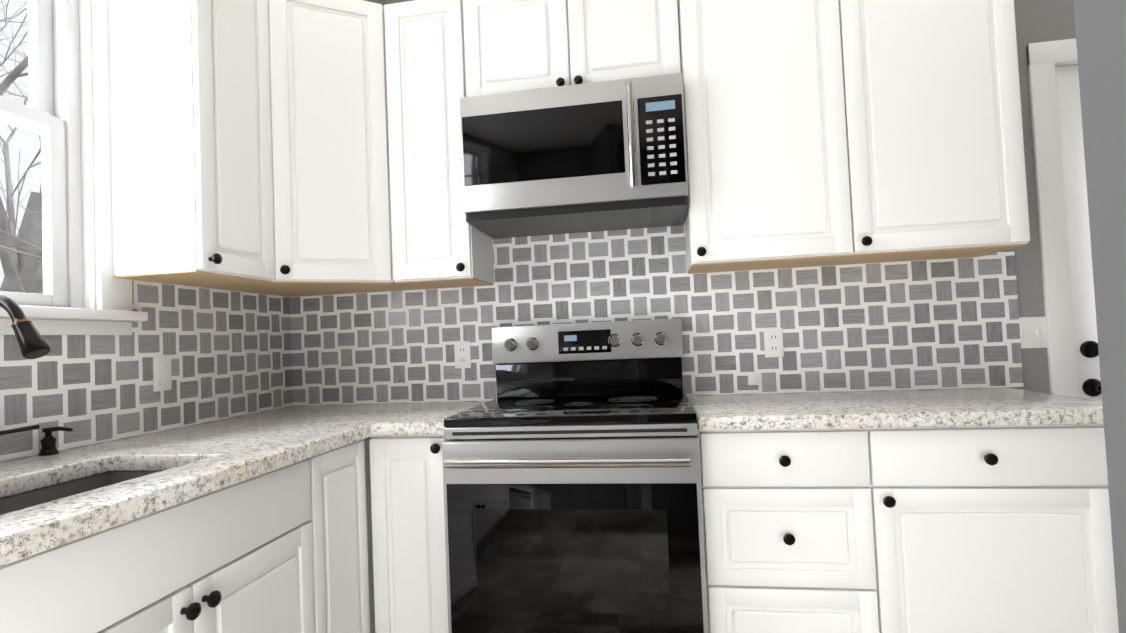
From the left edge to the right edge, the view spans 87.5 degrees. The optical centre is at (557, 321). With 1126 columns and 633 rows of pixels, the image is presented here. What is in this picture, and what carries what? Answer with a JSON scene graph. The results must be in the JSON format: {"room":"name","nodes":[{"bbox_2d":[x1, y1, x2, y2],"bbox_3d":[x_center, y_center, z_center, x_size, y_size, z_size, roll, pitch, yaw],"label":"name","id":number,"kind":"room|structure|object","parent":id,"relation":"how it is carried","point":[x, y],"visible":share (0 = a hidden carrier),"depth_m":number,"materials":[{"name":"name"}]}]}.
{"room":"kitchen","nodes":[
{"label":"kitchen","id":0,"kind":"room"},
{"bbox_2d":[2,319,290,461],"bbox_3d":[-1.648,-0.152,0.545,0.150,2.794,4.350,-3,-2,9],"label":"wall","id":1,"kind":"structure","parent":0,"point":[139,435],"depth_m":1.85,"materials":[{"name":"grey paint"}]},
{"bbox_2d":[0,0,147,334],"bbox_3d":[-1.545,-0.661,1.150,0.205,1.378,1.520,-3,-2,9],"label":"window","id":2,"kind":"structure","parent":1,"relation":"in","point":[50,114],"depth_m":1.74,"materials":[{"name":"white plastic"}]},
{"bbox_2d":[0,280,291,461],"bbox_3d":[-1.484,0.085,0.994,0.008,0.507,3.400,-3,-2,9],"label":"tile backsplash","id":3,"kind":"structure","parent":1,"relation":"attached to","point":[230,352],"depth_m":1.94,"materials":[{"name":"grey tile"}]},
{"bbox_2d":[153,356,171,391],"bbox_3d":[-1.314,0.173,1.957,0.007,0.116,0.072,-3,-2,9],"label":"outlet","id":4,"kind":"object","parent":3,"relation":"attached to","point":[162,377],"visible":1,"depth_m":1.95,"materials":[{"name":"white plastic"}]},
{"bbox_2d":[108,0,274,286],"bbox_3d":[-1.181,-0.682,1.946,0.349,1.091,0.347,-3,-2,9],"label":"upper cabinet","id":5,"kind":"object","parent":1,"relation":"attached to","point":[191,150],"visible":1,"depth_m":1.79,"materials":[{"name":"white paint"}]},
{"bbox_2d":[308,0,1075,405],"bbox_3d":[0.910,-0.198,2.408,4.600,2.794,0.150,-3,-2,9],"label":"wall","id":6,"kind":"structure","parent":0,"point":[1044,20],"depth_m":2.20,"materials":[{"name":"grey paint"}]},
{"bbox_2d":[203,0,420,296],"bbox_3d":[-0.969,-0.677,2.354,0.638,1.091,0.569,-3,-2,9],"label":"upper cabinet","id":7,"kind":"object","parent":6,"relation":"attached to","point":[331,171],"visible":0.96,"depth_m":2.18,"materials":[{"name":"white paint"}]},
{"bbox_2d":[384,0,493,288],"bbox_3d":[-0.478,-0.697,2.385,0.316,1.091,0.349,-3,-2,9],"label":"upper cabinet","id":8,"kind":"object","parent":6,"relation":"attached to","point":[438,241],"visible":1,"depth_m":2.25,"materials":[{"name":"white paint"}]},
{"bbox_2d":[463,0,680,96],"bbox_3d":[0.062,-1.051,2.306,0.802,0.434,0.349,-3,-2,9],"label":"upper cabinet","id":9,"kind":"object","parent":6,"relation":"attached to","point":[515,45],"visible":0.6,"depth_m":2.17,"materials":[{"name":"white paint"}]},
{"bbox_2d":[460,73,687,238],"bbox_3d":[0.072,-0.605,2.239,0.796,0.454,0.452,-3,-2,9],"label":"microwave","id":10,"kind":"object","parent":9,"relation":"attached to","point":[597,156],"visible":1,"depth_m":2.08,"materials":[{"name":"grey metal"}]},
{"bbox_2d":[292,223,1023,405],"bbox_3d":[0.262,-0.040,2.430,2.941,0.705,0.008,-3,-2,9],"label":"tile backsplash","id":11,"kind":"structure","parent":6,"relation":"attached to","point":[952,323],"depth_m":2.38,"materials":[{"name":"grey tile"}]},
{"bbox_2d":[454,341,470,368],"bbox_3d":[-0.408,0.144,2.527,0.072,0.115,0.007,-3,-2,9],"label":"electrical outlet","id":12,"kind":"object","parent":11,"relation":"attached to","point":[462,353],"visible":1,"depth_m":2.52,"materials":[{"name":"white plastic"}]},
{"bbox_2d":[763,328,783,357],"bbox_3d":[0.854,0.084,2.322,0.072,0.115,0.007,-3,-2,9],"label":"electrical outlet","id":13,"kind":"object","parent":11,"relation":"attached to","point":[773,343],"visible":1,"depth_m":2.32,"materials":[{"name":"white plastic"}]},
{"bbox_2d":[678,0,1029,273],"bbox_3d":[1.004,-0.767,2.144,1.075,1.091,0.349,-3,-2,9],"label":"upper cabinet","id":14,"kind":"object","parent":6,"relation":"attached to","point":[829,132],"visible":1,"depth_m":2.00,"materials":[{"name":"white paint"}]},
{"bbox_2d":[1019,316,1046,348],"bbox_3d":[1.755,0.042,2.180,0.116,0.116,0.012,-3,-2,9],"label":"light switch","id":15,"kind":"object","parent":6,"relation":"attached to","point":[1033,333],"visible":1,"depth_m":2.18,"materials":[{"name":"white plastic"}]},
{"bbox_2d":[1026,38,1077,397],"bbox_3d":[2.323,0.035,2.160,1.024,2.194,0.170,-3,-2,9],"label":"door frame","id":16,"kind":"structure","parent":6,"relation":"attached to","point":[1044,59],"depth_m":2.17,"materials":[{"name":"white paint"}]},
{"bbox_2d":[1055,64,1101,400],"bbox_3d":[2.314,0.070,2.097,0.852,2.096,0.099,-3,-2,9],"label":"entry door","id":17,"kind":"structure","parent":6,"relation":"in","point":[1078,240],"depth_m":2.18,"materials":[{"name":"white paint"}]},
{"bbox_2d":[1073,0,1125,632],"bbox_3d":[0.212,-0.271,-0.709,0.130,2.794,2.170,-3,-2,9],"label":"wall","id":18,"kind":"structure","parent":0,"point":[1100,27],"depth_m":0.35,"materials":[{"name":"grey paint"}]},
{"bbox_3d":[0.618,1.171,0.216,4.600,0.060,4.500,-3,-2,9],"label":"floor","id":19,"kind":"structure","parent":0,"visible":0},
{"bbox_2d":[0,436,374,632],"bbox_3d":[-1.100,0.800,0.917,0.697,0.872,3.368,-3,-2,9],"label":"base cabinet","id":20,"kind":"object","parent":19,"relation":"on","point":[287,549],"visible":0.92,"depth_m":1.31,"materials":[{"name":"white paint"}]},
{"bbox_2d":[0,401,487,566],"bbox_3d":[-0.994,0.336,0.902,0.958,0.042,3.390,-3,-2,9],"label":"countertop","id":21,"kind":"structure","parent":20,"relation":"on","point":[193,461],"depth_m":1.46,"materials":[{"name":"white stone"}]},
{"bbox_2d":[0,295,49,434],"bbox_3d":[-1.263,0.139,1.399,0.267,0.406,0.198,-3,-2,9],"label":"faucet","id":22,"kind":"object","parent":21,"relation":"on","point":[32,343],"visible":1,"depth_m":1.32,"materials":[{"name":"black metal"}]},
{"bbox_2d":[38,426,72,455],"bbox_3d":[-1.319,0.313,1.544,0.083,0.072,0.044,-3,-2,9],"label":"soap dispenser","id":23,"kind":"object","parent":21,"relation":"on","point":[48,440],"visible":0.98,"depth_m":1.54,"materials":[{"name":"black metal"}]},
{"bbox_2d":[0,471,159,514],"bbox_3d":[-1.022,0.483,1.184,0.376,0.229,0.631,-3,-2,9],"label":"sink basin","id":24,"kind":"object","parent":21,"relation":"in","point":[9,504],"visible":0.08,"depth_m":1.38,"materials":[{"name":"silver metal"}]},
{"bbox_2d":[369,435,448,632],"bbox_3d":[-0.423,0.813,2.191,0.288,0.872,0.634,-3,-2,9],"label":"base cabinet","id":25,"kind":"object","parent":19,"relation":"on","point":[408,541],"visible":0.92,"depth_m":1.92,"materials":[{"name":"white paint"}]},
{"bbox_2d":[442,318,707,632],"bbox_3d":[0.084,0.610,2.033,0.769,1.225,0.745,-3,-2,9],"label":"range","id":26,"kind":"object","parent":19,"relation":"on","point":[571,480],"visible":1,"depth_m":1.75,"materials":[{"name":"grey"}]},
{"bbox_2d":[697,424,1118,632],"bbox_3d":[1.038,0.744,1.953,1.114,0.872,0.634,-3,-2,9],"label":"base cabinet","id":27,"kind":"object","parent":19,"relation":"on","point":[988,529],"visible":0.94,"depth_m":1.68,"materials":[{"name":"white paint"}]},
{"bbox_2d":[687,388,1103,430],"bbox_3d":[1.047,0.285,1.965,1.173,0.042,0.635,-3,-2,9],"label":"countertop","id":28,"kind":"structure","parent":27,"relation":"on","point":[932,408],"depth_m":1.74,"materials":[{"name":"white stone"}]},
{"label":"outside","id":29,"kind":"structure","parent":0,"visible":0},
{"bbox_3d":[-0.340,1.773,7.554,80.000,0.100,70.000,-3,-2,9],"label":"ground","id":30,"kind":"structure","parent":29,"visible":0},
{"bbox_2d":[0,0,42,293],"bbox_3d":[-6.179,-4.202,6.065,8.681,12.365,9.078,-3,-2,9],"label":"tree","id":31,"kind":"object","parent":30,"relation":"on","point":[19,248],"depth_m":5.83,"materials":[{"name":"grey plant"}]}
]}

